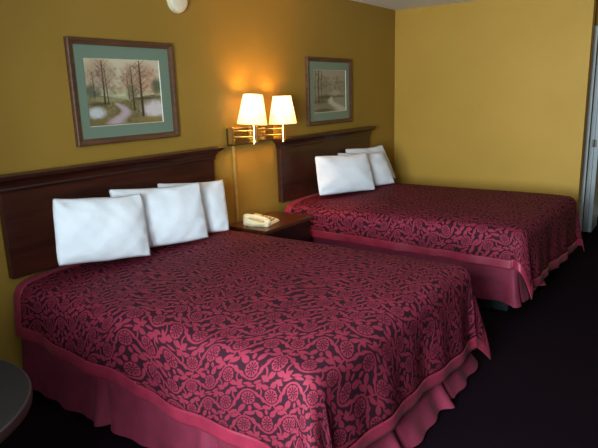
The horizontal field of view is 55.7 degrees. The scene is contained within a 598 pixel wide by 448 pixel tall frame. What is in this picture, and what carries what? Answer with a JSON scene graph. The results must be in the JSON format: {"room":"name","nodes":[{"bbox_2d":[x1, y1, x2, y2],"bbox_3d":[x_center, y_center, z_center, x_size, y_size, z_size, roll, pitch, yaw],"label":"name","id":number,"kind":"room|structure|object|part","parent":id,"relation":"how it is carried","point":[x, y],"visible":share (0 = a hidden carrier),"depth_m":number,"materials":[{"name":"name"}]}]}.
{"room":"hotel room","nodes":[
{"label":"hotel room","id":0,"kind":"room"},
{"bbox_2d":[0,0,394,369],"bbox_3d":[-0.440,-0.702,4.673,0.120,2.490,8.420,7,16,35],"label":"wall","id":1,"kind":"structure","parent":0,"point":[224,51],"depth_m":4.15,"materials":[{"name":"yellow paint"}]},
{"bbox_2d":[0,147,223,278],"bbox_3d":[-1.092,-0.134,3.640,0.103,0.566,1.719,7,16,35],"label":"headboard","id":2,"kind":"object","parent":1,"relation":"attached to","point":[26,198],"visible":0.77,"depth_m":3.23,"materials":[{"name":"brown wood"}]},
{"bbox_3d":[-1.099,-0.365,3.587,0.103,0.091,1.719,7,16,35],"label":"crown moulding","id":3,"kind":"part","parent":2,"relation":"part of","materials":[{"name":"brown wood"}]},
{"bbox_2d":[63,36,178,146],"bbox_3d":[-1.086,-0.838,3.585,0.032,0.623,0.797,7,16,35],"label":"framed print","id":4,"kind":"object","parent":1,"relation":"attached to","point":[120,90],"visible":1,"depth_m":3.55,"materials":[{"name":"brown wood"}]},
{"bbox_2d":[167,0,187,13],"bbox_3d":[-0.815,-1.513,3.827,0.057,0.164,0.164,7,16,35],"label":"smoke detector","id":5,"kind":"object","parent":1,"relation":"attached to","point":[176,6],"visible":1,"depth_m":3.81,"materials":[{"name":"beige plastic"}]},
{"bbox_2d":[232,146,238,221],"bbox_3d":[-0.507,-0.304,4.530,0.016,0.642,0.027,7,16,35],"label":"cord cover","id":6,"kind":"object","parent":1,"relation":"attached to","point":[233,147],"visible":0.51,"depth_m":4.52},
{"bbox_2d":[226,94,296,146],"bbox_3d":[-0.273,-0.846,4.544,0.269,0.399,0.665,7,16,35],"label":"wall lamp","id":7,"kind":"object","parent":1,"relation":"attached to","point":[252,109],"visible":1,"depth_m":4.51,"materials":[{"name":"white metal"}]},
{"bbox_3d":[-0.443,-0.687,4.386,0.210,0.131,0.048,-5,13,-15],"label":"swing arm","id":8,"kind":"part","parent":7,"relation":"part of","materials":[{"name":"gold metal"}]},
{"bbox_3d":[-0.390,-0.726,4.605,0.032,0.140,0.560,7,16,35],"label":"wall plate","id":9,"kind":"part","parent":7,"relation":"part of","materials":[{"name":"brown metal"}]},
{"bbox_3d":[-0.367,-0.882,4.373,0.237,0.247,0.236,7,16,35],"label":"lamp shade","id":10,"kind":"part","parent":7,"relation":"part of","materials":[{"name":"beige fabric"}]},
{"bbox_3d":[-0.352,-0.750,4.420,0.037,0.250,0.038,7,16,35],"label":"lamp post","id":11,"kind":"part","parent":7,"relation":"part of","materials":[{"name":"gold metal"}]},
{"bbox_2d":[258,128,265,139],"bbox_3d":[-0.310,-0.744,4.668,0.024,0.095,0.120,7,16,35],"label":"switch","id":12,"kind":"object","parent":7,"relation":"attached to","point":[260,132],"depth_m":4.68,"materials":[{"name":"gold metal"}]},
{"bbox_3d":[-0.248,-0.744,4.651,0.282,0.131,0.050,-9,15,-27],"label":"swing arm","id":13,"kind":"part","parent":7,"relation":"part of","materials":[{"name":"gold metal"}]},
{"bbox_3d":[-0.138,-0.947,4.690,0.237,0.226,0.237,7,16,35],"label":"lamp shade","id":14,"kind":"part","parent":7,"relation":"part of","materials":[{"name":"beige fabric"}]},
{"bbox_3d":[-0.135,-0.811,4.720,0.037,0.244,0.038,7,16,35],"label":"lamp post","id":15,"kind":"part","parent":7,"relation":"part of","materials":[{"name":"gold metal"}]},
{"bbox_2d":[273,126,376,202],"bbox_3d":[0.315,-0.622,5.569,0.103,0.566,1.719,7,16,35],"label":"headboard","id":16,"kind":"object","parent":1,"relation":"attached to","point":[296,165],"visible":0.78,"depth_m":5.23,"materials":[{"name":"brown wood"}]},
{"bbox_3d":[0.308,-0.854,5.516,0.103,0.091,1.719,7,16,35],"label":"crown moulding","id":17,"kind":"part","parent":16,"relation":"part of","materials":[{"name":"brown wood"}]},
{"bbox_2d":[305,57,351,125],"bbox_3d":[0.305,-1.290,5.499,0.032,0.623,0.797,7,16,35],"label":"framed print","id":18,"kind":"object","parent":1,"relation":"attached to","point":[328,81],"visible":1,"depth_m":5.47,"materials":[{"name":"brown wood"}]},
{"bbox_2d":[0,217,597,447],"bbox_3d":[1.403,0.773,3.703,4.540,0.060,8.420,7,16,35],"label":"floor","id":19,"kind":"structure","parent":0,"point":[538,387],"depth_m":3.08,"materials":[{"name":"carpet"}]},
{"bbox_2d":[0,360,32,443],"bbox_3d":[-1.180,0.911,1.673,0.800,0.740,0.800,7,16,35],"label":"round table","id":20,"kind":"object","parent":19,"relation":"on","point":[16,394],"visible":1,"depth_m":1.69,"materials":[{"name":"grey laminate"}]},
{"bbox_2d":[21,338,477,447],"bbox_3d":[-0.253,0.596,3.179,2.124,0.620,1.802,7,16,35],"label":"bed","id":21,"kind":"object","parent":19,"relation":"on","point":[104,402],"visible":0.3,"depth_m":2.77,"materials":[{"name":"fabric"}]},
{"bbox_2d":[13,230,490,447],"bbox_3d":[-0.242,0.543,3.181,2.152,0.608,1.799,7,16,35],"label":"bedspread","id":22,"kind":"object","parent":21,"relation":"on","point":[240,339],"visible":0.99,"depth_m":2.57,"materials":[{"name":"red fabric"}]},
{"bbox_2d":[53,193,150,265],"bbox_3d":[-1.100,0.026,3.175,0.162,0.409,0.561,10,18,42],"label":"pillow","id":23,"kind":"object","parent":22,"relation":"on","point":[98,229],"visible":1,"depth_m":3.11,"materials":[{"name":"white fabric"}]},
{"bbox_2d":[109,182,207,247],"bbox_3d":[-0.857,-0.060,3.571,0.636,0.399,0.168,-14,18,-43],"label":"pillow","id":24,"kind":"object","parent":22,"relation":"on","point":[173,214],"visible":0.77,"depth_m":3.56,"materials":[{"name":"white fabric"}]},
{"bbox_2d":[157,179,228,232],"bbox_3d":[-0.704,-0.121,3.904,0.518,0.373,0.185,-11,16,-35],"label":"pillow","id":25,"kind":"object","parent":22,"relation":"on","point":[213,192],"visible":0.4,"depth_m":3.93,"materials":[{"name":"white fabric"}]},
{"bbox_2d":[229,211,312,241],"bbox_3d":[-0.229,0.263,4.666,0.425,0.600,0.625,7,16,35],"label":"nightstand","id":26,"kind":"object","parent":19,"relation":"on","point":[290,225],"visible":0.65,"depth_m":4.53,"materials":[{"name":"brown wood"}]},
{"bbox_2d":[243,213,278,226],"bbox_3d":[-0.315,-0.042,4.465,0.238,0.090,0.273,4,14,23],"label":"telephone","id":27,"kind":"object","parent":26,"relation":"on","point":[250,220],"visible":1,"depth_m":4.42,"materials":[{"name":"beige plastic"}]},
{"bbox_3d":[-0.344,-0.002,4.386,0.215,0.036,0.091,3,14,21],"label":"coiled cord","id":28,"kind":"part","parent":27,"relation":"part of","materials":[{"name":"beige plastic"}]},
{"bbox_3d":[-0.079,0.102,4.516,0.020,0.161,0.539,7,16,35],"label":"drawer","id":29,"kind":"part","parent":26,"relation":"part of","materials":[{"name":"brown wood"}]},
{"bbox_2d":[310,237,559,310],"bbox_3d":[1.168,0.105,5.118,2.136,0.620,1.668,7,16,35],"label":"bed","id":30,"kind":"object","parent":19,"relation":"on","point":[493,287],"visible":0.1,"depth_m":4.12,"materials":[{"name":"fabric"}]},
{"bbox_2d":[284,183,584,299],"bbox_3d":[1.227,0.031,5.069,2.194,0.550,1.674,7,16,35],"label":"bedspread","id":31,"kind":"object","parent":30,"relation":"on","point":[532,234],"visible":0.87,"depth_m":4.48,"materials":[{"name":"red fabric"}]},
{"bbox_2d":[315,152,374,194],"bbox_3d":[0.429,-0.469,5.245,0.656,0.366,0.167,-10,15,-32],"label":"pillow","id":32,"kind":"object","parent":31,"relation":"on","point":[345,173],"visible":1,"depth_m":5.17,"materials":[{"name":"white fabric"}]},
{"bbox_2d":[338,152,394,185],"bbox_3d":[0.670,-0.548,5.594,0.662,0.355,0.174,-12,16,-37],"label":"pillow","id":33,"kind":"object","parent":31,"relation":"on","point":[381,172],"visible":0.36,"depth_m":5.63,"materials":[{"name":"white fabric"}]},
{"bbox_2d":[346,145,395,178],"bbox_3d":[0.744,-0.622,5.893,0.639,0.362,0.158,-10,16,-33],"label":"pillow","id":34,"kind":"object","parent":31,"relation":"on","point":[380,148],"visible":0.22,"depth_m":5.91,"materials":[{"name":"white fabric"}]},
{"bbox_2d":[352,0,475,9],"bbox_3d":[1.325,-1.711,3.130,4.540,0.060,8.420,7,16,35],"label":"ceiling","id":35,"kind":"structure","parent":0,"point":[390,4],"depth_m":5.96,"materials":[{"name":"paint"}]},
{"bbox_2d":[394,0,595,215],"bbox_3d":[2.007,-1.130,6.197,2.050,2.490,0.120,7,16,35],"label":"wall","id":36,"kind":"structure","parent":0,"point":[490,94],"depth_m":6.01,"materials":[{"name":"yellow paint"}]},
{"bbox_2d":[581,0,597,232],"bbox_3d":[3.216,-1.113,5.958,4.300,2.490,0.100,7,16,35],"label":"wall","id":37,"kind":"structure","parent":0,"point":[596,12],"depth_m":5.98,"materials":[{"name":"paint"}]},
{"bbox_2d":[579,26,597,229],"bbox_3d":[3.410,-0.921,5.791,0.875,2.180,0.018,7,16,35],"label":"trim","id":38,"kind":"structure","parent":37,"relation":"attached to","point":[595,37],"depth_m":6.00,"materials":[{"name":"white paint"}]},
{"bbox_2d":[583,54,597,231],"bbox_3d":[3.252,-0.966,6.158,0.086,2.088,0.401,7,16,35],"label":"door","id":39,"kind":"structure","parent":37,"relation":"in","point":[591,198],"depth_m":6.11,"materials":[{"name":"grey paint"}]}
]}

